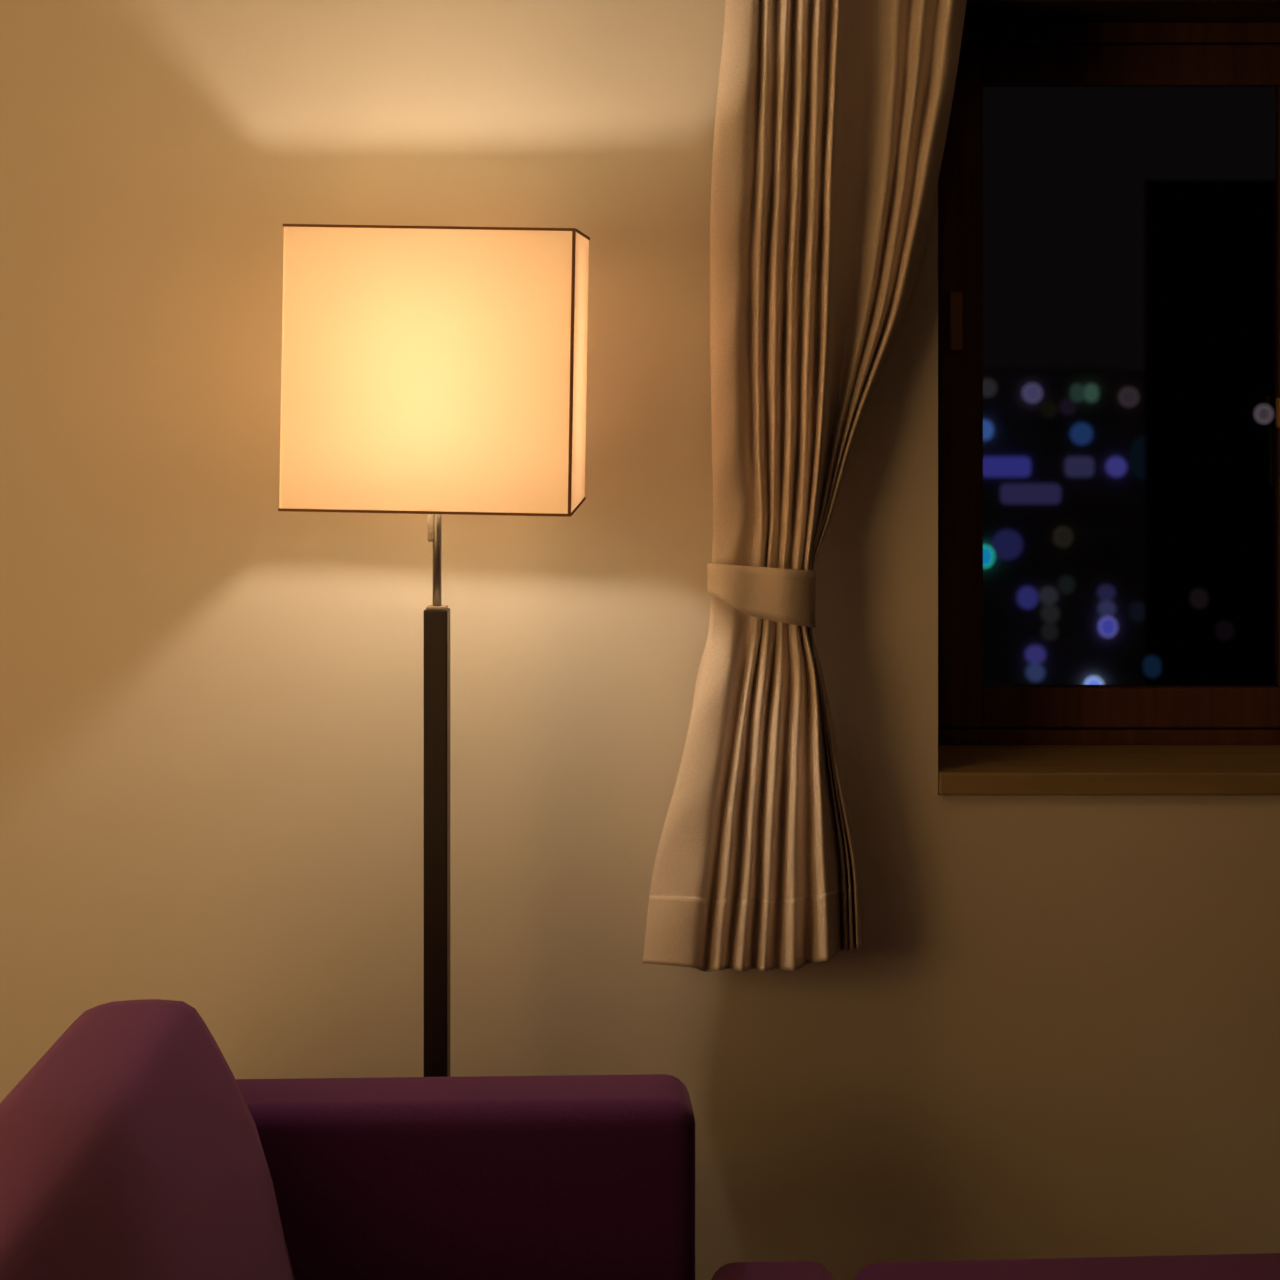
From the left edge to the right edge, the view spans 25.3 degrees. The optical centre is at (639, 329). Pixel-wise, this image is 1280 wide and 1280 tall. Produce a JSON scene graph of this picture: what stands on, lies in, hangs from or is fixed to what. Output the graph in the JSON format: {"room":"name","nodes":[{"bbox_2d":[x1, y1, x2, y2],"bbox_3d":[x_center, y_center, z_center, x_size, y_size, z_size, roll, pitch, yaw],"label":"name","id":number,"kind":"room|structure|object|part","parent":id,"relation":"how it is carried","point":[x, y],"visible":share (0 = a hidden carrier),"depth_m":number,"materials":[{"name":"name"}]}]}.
{"room":"living room","nodes":[
{"label":"living room","id":0,"kind":"room"},
{"bbox_2d":[0,0,1279,1279],"bbox_3d":[0.150,0.315,4.170,4.900,2.450,0.340,0,0,0],"label":"wall","id":1,"kind":"structure","parent":0,"point":[1052,1030],"depth_m":4.00,"materials":[{"name":"beige paint"}]},
{"bbox_2d":[938,22,1279,744],"bbox_3d":[0.948,0.080,4.277,1.060,1.080,0.105,0,0,0],"label":"window","id":2,"kind":"structure","parent":1,"relation":"in","point":[992,54],"depth_m":4.26,"materials":[{"name":"brown wood"}]},
{"bbox_3d":[0.968,0.169,4.245,0.033,0.135,0.040,0,0,0],"label":"handle","id":3,"kind":"part","parent":2,"relation":"part of","materials":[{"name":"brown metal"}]},
{"bbox_2d":[938,744,1279,794],"bbox_3d":[0.948,0.636,4.144,1.058,0.032,0.312,0,0,0],"label":"window sill","id":4,"kind":"structure","parent":1,"relation":"attached to","point":[962,769],"depth_m":4.03,"materials":[{"name":"brown wood"}]},
{"bbox_2d":[964,0,1279,21],"bbox_3d":[0.948,-0.467,4.152,1.058,0.011,0.296,0,0,0],"label":"trim","id":5,"kind":"structure","parent":1,"relation":"attached to","point":[976,10],"depth_m":4.11,"materials":[{"name":"black wood"}]},
{"bbox_3d":[0.864,-0.649,3.930,1.728,0.022,0.140,0,0,0],"label":"rail","id":6,"kind":"object","parent":1,"relation":"attached to","visible":0},
{"bbox_2d":[643,0,966,971],"bbox_3d":[0.235,0.119,3.877,0.462,1.510,0.142,0,0,0],"label":"curtain","id":7,"kind":"object","parent":6,"relation":"hanging from","point":[832,118],"visible":0.99,"depth_m":3.88,"materials":[{"name":"fabric"}]},
{"bbox_2d":[707,563,815,627],"bbox_3d":[0.166,0.363,3.897,0.148,0.093,0.103,0,0,0],"label":"tieback","id":8,"kind":"object","parent":7,"relation":"attached to","point":[788,596],"visible":0.98,"depth_m":3.85,"materials":[{"name":"fabric"}]},
{"bbox_3d":[0.150,1.590,2.620,5.100,0.100,3.440,0,0,0],"label":"floor","id":9,"kind":"structure","parent":0,"visible":0},
{"bbox_2d":[0,999,833,1279],"bbox_3d":[-0.307,1.161,2.675,1.095,0.757,1.910,0,0,0],"label":"sofa","id":10,"kind":"object","parent":9,"relation":"on","point":[132,1148],"visible":1,"depth_m":3.44,"materials":[{"name":"fabric"}]},
{"bbox_3d":[-0.334,1.190,3.529,0.799,0.499,0.169,0,0,-3],"label":"arm","id":11,"kind":"part","parent":10,"relation":"part of","materials":[{"name":"fabric"}]},
{"bbox_2d":[711,1261,833,1279],"bbox_3d":[-0.107,1.216,2.712,0.696,0.148,1.624,0,0,0],"label":"seat cushion","id":12,"kind":"object","parent":10,"relation":"on","point":[779,1270],"depth_m":3.46,"materials":[{"name":"fabric"}]},
{"bbox_2d":[278,224,589,1076],"bbox_3d":[-0.257,0.705,3.690,0.379,1.671,0.374,0,0,0],"label":"floor lamp","id":13,"kind":"object","parent":9,"relation":"on","point":[434,371],"visible":1,"depth_m":3.51,"materials":[{"name":"beige fabric"}]},
{"bbox_3d":[-0.270,0.249,3.686,0.009,0.049,0.009,0,0,0],"label":"switch rod","id":14,"kind":"part","parent":13,"relation":"part of","materials":[{"name":"brown plastic"}]},
{"bbox_3d":[-0.257,0.049,3.690,0.360,0.353,0.360,1,0,2],"label":"lamp shade","id":15,"kind":"part","parent":13,"relation":"part of","materials":[{"name":"fabric"}]},
{"bbox_3d":[-0.263,0.248,3.690,0.011,0.226,0.011,0,0,-34],"label":"rod","id":16,"kind":"part","parent":13,"relation":"part of","materials":[{"name":"silver metal"}]},
{"bbox_2d":[853,1253,1279,1279],"bbox_3d":[0.688,1.341,3.237,0.830,0.397,0.635,0,0,-4],"label":"sofa cushion","id":17,"kind":"object","parent":9,"relation":"on","point":[1260,1266],"visible":1,"depth_m":3.47,"materials":[{"name":"fabric"}]},
{"label":"outside","id":18,"kind":"structure","parent":0,"visible":0},
{"bbox_3d":[40.000,25.790,96.000,200.000,0.500,168.000,0,0,0],"label":"ground","id":19,"kind":"structure","parent":18,"visible":0},
{"bbox_2d":[983,366,1144,684],"bbox_3d":[12.670,13.448,99.000,8.554,24.184,14.000,0,0,0],"label":"office building","id":20,"kind":"structure","parent":19,"relation":"on","point":[1104,513],"depth_m":91.99,"materials":[{"name":"black"}]},
{"bbox_2d":[983,420,992,439],"bbox_3d":[11.093,3.220,91.885,0.580,0.644,0.230,0,0,0],"label":"light","id":21,"kind":"object","parent":20,"relation":"attached to","point":[987,426],"visible":0.56,"depth_m":91.77,"materials":[{"name":"blue"}]},
{"bbox_2d":[983,545,993,566],"bbox_3d":[11.120,7.300,91.917,0.580,0.709,0.165,0,0,0],"label":"light","id":22,"kind":"object","parent":20,"relation":"attached to","point":[988,554],"visible":0.59,"depth_m":91.86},
{"bbox_2d":[983,379,996,396],"bbox_3d":[11.217,1.869,91.930,0.580,0.580,0.140,0,0,0],"label":"light","id":23,"kind":"object","parent":20,"relation":"attached to","point":[989,386],"visible":0.69,"depth_m":91.86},
{"bbox_2d":[983,457,1030,476],"bbox_3d":[11.793,4.414,91.915,1.611,0.644,0.170,0,0,0],"label":"light","id":24,"kind":"object","parent":20,"relation":"attached to","point":[992,466],"visible":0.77,"depth_m":91.83,"materials":[{"name":"blue"}]},
{"bbox_2d":[992,530,1022,559],"bbox_3d":[11.853,6.925,91.900,0.966,0.966,0.200,0,0,0],"label":"light","id":25,"kind":"object","parent":20,"relation":"attached to","point":[1006,544],"visible":1,"depth_m":91.79,"materials":[{"name":"blue"}]},
{"bbox_2d":[1017,587,1037,608],"bbox_3d":[12.502,8.635,91.915,0.644,0.709,0.170,0,0,0],"label":"light","id":26,"kind":"object","parent":20,"relation":"attached to","point":[1027,597],"visible":1,"depth_m":91.83,"materials":[{"name":"blue"}]},
{"bbox_2d":[1000,484,1060,503],"bbox_3d":[12.603,5.286,91.930,1.934,0.645,0.140,0,0,0],"label":"light","id":27,"kind":"object","parent":20,"relation":"attached to","point":[1010,493],"visible":1,"depth_m":91.86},
{"bbox_2d":[1022,383,1041,402],"bbox_3d":[12.647,2.030,91.903,0.612,0.612,0.195,0,0,0],"label":"light","id":28,"kind":"object","parent":20,"relation":"attached to","point":[1031,392],"visible":1,"depth_m":91.83,"materials":[{"name":"purple"}]},
{"bbox_2d":[1026,664,1044,681],"bbox_3d":[12.751,11.045,91.885,0.580,0.567,0.230,0,0,0],"label":"light","id":29,"kind":"object","parent":20,"relation":"attached to","point":[1034,672],"visible":1,"depth_m":91.77,"materials":[{"name":"blue"}]},
{"bbox_2d":[1025,646,1045,663],"bbox_3d":[12.755,10.468,91.900,0.644,0.567,0.200,0,0,0],"label":"light","id":30,"kind":"object","parent":20,"relation":"attached to","point":[1033,654],"visible":1,"depth_m":91.79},
{"bbox_2d":[1039,587,1057,604],"bbox_3d":[13.174,8.568,91.900,0.580,0.560,0.200,0,0,0],"label":"light","id":31,"kind":"object","parent":20,"relation":"attached to","point":[1047,595],"visible":1,"depth_m":91.79,"materials":[{"name":"grey"}]},
{"bbox_2d":[1041,623,1057,640],"bbox_3d":[13.215,9.734,91.930,0.516,0.567,0.140,0,0,0],"label":"light","id":32,"kind":"object","parent":20,"relation":"attached to","point":[1049,631],"visible":1,"depth_m":91.86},
{"bbox_2d":[1041,402,1057,417],"bbox_3d":[13.206,2.577,91.900,0.515,0.515,0.200,0,0,0],"label":"light","id":33,"kind":"object","parent":20,"relation":"attached to","point":[1048,409],"visible":1,"depth_m":91.79,"materials":[{"name":"black"}]},
{"bbox_2d":[1041,605,1059,622],"bbox_3d":[13.234,9.145,91.885,0.580,0.560,0.230,0,0,0],"label":"light","id":34,"kind":"object","parent":20,"relation":"attached to","point":[1049,613],"visible":1,"depth_m":91.77,"materials":[{"name":"grey"}]},
{"bbox_2d":[1053,527,1071,546],"bbox_3d":[13.637,6.665,91.873,0.580,0.644,0.255,0,0,0],"label":"light","id":35,"kind":"object","parent":20,"relation":"attached to","point":[1062,536],"visible":1,"depth_m":91.77,"materials":[{"name":"brown"}]},
{"bbox_2d":[1058,576,1074,593],"bbox_3d":[13.758,8.216,91.915,0.516,0.580,0.170,0,0,0],"label":"light","id":36,"kind":"object","parent":20,"relation":"attached to","point":[1066,584],"visible":1,"depth_m":91.83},
{"bbox_2d":[1059,399,1075,414],"bbox_3d":[13.791,2.481,91.915,0.516,0.516,0.170,0,0,0],"label":"light","id":37,"kind":"object","parent":20,"relation":"attached to","point":[1067,406],"visible":1,"depth_m":91.83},
{"bbox_2d":[1070,384,1084,401],"bbox_3d":[14.108,2.029,91.900,0.438,0.580,0.200,0,0,0],"label":"light","id":38,"kind":"object","parent":20,"relation":"attached to","point":[1077,391],"visible":1,"depth_m":91.79,"materials":[{"name":"green"}]},
{"bbox_2d":[1065,457,1093,476],"bbox_3d":[14.173,4.413,91.900,0.902,0.644,0.200,0,0,0],"label":"light","id":39,"kind":"object","parent":20,"relation":"attached to","point":[1074,466],"visible":1,"depth_m":91.79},
{"bbox_2d":[1070,423,1092,444],"bbox_3d":[14.246,3.352,91.930,0.709,0.709,0.140,0,0,0],"label":"light","id":40,"kind":"object","parent":20,"relation":"attached to","point":[1081,433],"visible":1,"depth_m":91.86,"materials":[{"name":"blue"}]},
{"bbox_2d":[1084,384,1098,401],"bbox_3d":[14.554,2.029,91.885,0.438,0.580,0.230,0,0,0],"label":"light","id":41,"kind":"object","parent":20,"relation":"attached to","point":[1091,390],"visible":1,"depth_m":91.77,"materials":[{"name":"green"}]},
{"bbox_2d":[1084,676,1102,684],"bbox_3d":[14.633,11.474,91.917,0.580,0.580,0.165,0,0,0],"label":"light","id":42,"kind":"object","parent":20,"relation":"attached to","point":[1093,680],"visible":0.45,"depth_m":91.86,"materials":[{"name":"blue"}]},
{"bbox_2d":[1098,585,1114,600],"bbox_3d":[15.042,8.471,91.900,0.548,0.496,0.200,0,0,0],"label":"light","id":43,"kind":"object","parent":20,"relation":"attached to","point":[1105,592],"visible":1,"depth_m":91.79,"materials":[{"name":"blue"}]},
{"bbox_2d":[1098,601,1115,616],"bbox_3d":[15.054,8.984,91.885,0.547,0.496,0.230,0,0,0],"label":"light","id":44,"kind":"object","parent":20,"relation":"attached to","point":[1105,608],"visible":1,"depth_m":91.77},
{"bbox_2d":[1098,617,1116,636],"bbox_3d":[15.084,9.573,91.917,0.580,0.645,0.165,0,0,0],"label":"light","id":45,"kind":"object","parent":20,"relation":"attached to","point":[1107,626],"visible":1,"depth_m":91.86,"materials":[{"name":"blue"}]},
{"bbox_2d":[1106,457,1126,476],"bbox_3d":[15.359,4.411,91.885,0.644,0.644,0.230,0,0,0],"label":"light","id":46,"kind":"object","parent":20,"relation":"attached to","point":[1115,466],"visible":1,"depth_m":91.77,"materials":[{"name":"purple"}]},
{"bbox_2d":[1119,387,1137,405],"bbox_3d":[15.761,2.159,91.917,0.612,0.612,0.165,0,0,0],"label":"light","id":47,"kind":"object","parent":20,"relation":"attached to","point":[1128,396],"visible":1,"depth_m":91.86,"materials":[{"name":"grey"}]},
{"bbox_2d":[1129,602,1144,621],"bbox_3d":[16.046,9.086,91.915,0.516,0.644,0.170,0,0,0],"label":"light","id":48,"kind":"object","parent":20,"relation":"attached to","point":[1136,609],"visible":0.91,"depth_m":91.83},
{"bbox_2d":[1130,436,1144,479],"bbox_3d":[16.304,4.124,91.915,0.967,1.418,0.170,0,0,0],"label":"light","id":49,"kind":"object","parent":20,"relation":"attached to","point":[1137,450],"visible":0.48,"depth_m":91.83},
{"bbox_2d":[1145,180,1274,684],"bbox_3d":[16.735,10.928,76.000,8.663,29.224,12.000,0,0,0],"label":"tower block","id":50,"kind":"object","parent":19,"relation":"on","point":[1210,244],"visible":0.43,"depth_m":70.00,"materials":[{"name":"black"}]},
{"bbox_2d":[1143,655,1160,677],"bbox_3d":[12.569,8.257,69.915,0.416,0.539,0.170,0,0,0],"label":"light","id":51,"kind":"object","parent":50,"relation":"attached to","point":[1151,664],"visible":1,"depth_m":69.83,"materials":[{"name":"blue"}]},
{"bbox_2d":[1189,588,1208,608],"bbox_3d":[13.715,6.588,69.900,0.441,0.490,0.200,0,0,0],"label":"light","id":52,"kind":"object","parent":50,"relation":"attached to","point":[1199,598],"visible":1,"depth_m":69.80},
{"bbox_2d":[1215,620,1234,640],"bbox_3d":[14.346,7.369,69.885,0.441,0.490,0.230,0,0,0],"label":"light","id":53,"kind":"object","parent":50,"relation":"attached to","point":[1224,629],"visible":1,"depth_m":69.78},
{"bbox_2d":[1254,405,1272,422],"bbox_3d":[15.296,2.059,69.918,0.417,0.441,0.165,0,0,0],"label":"light","id":54,"kind":"object","parent":50,"relation":"attached to","point":[1262,413],"visible":1,"depth_m":69.86,"materials":[{"name":"grey"}]}
]}

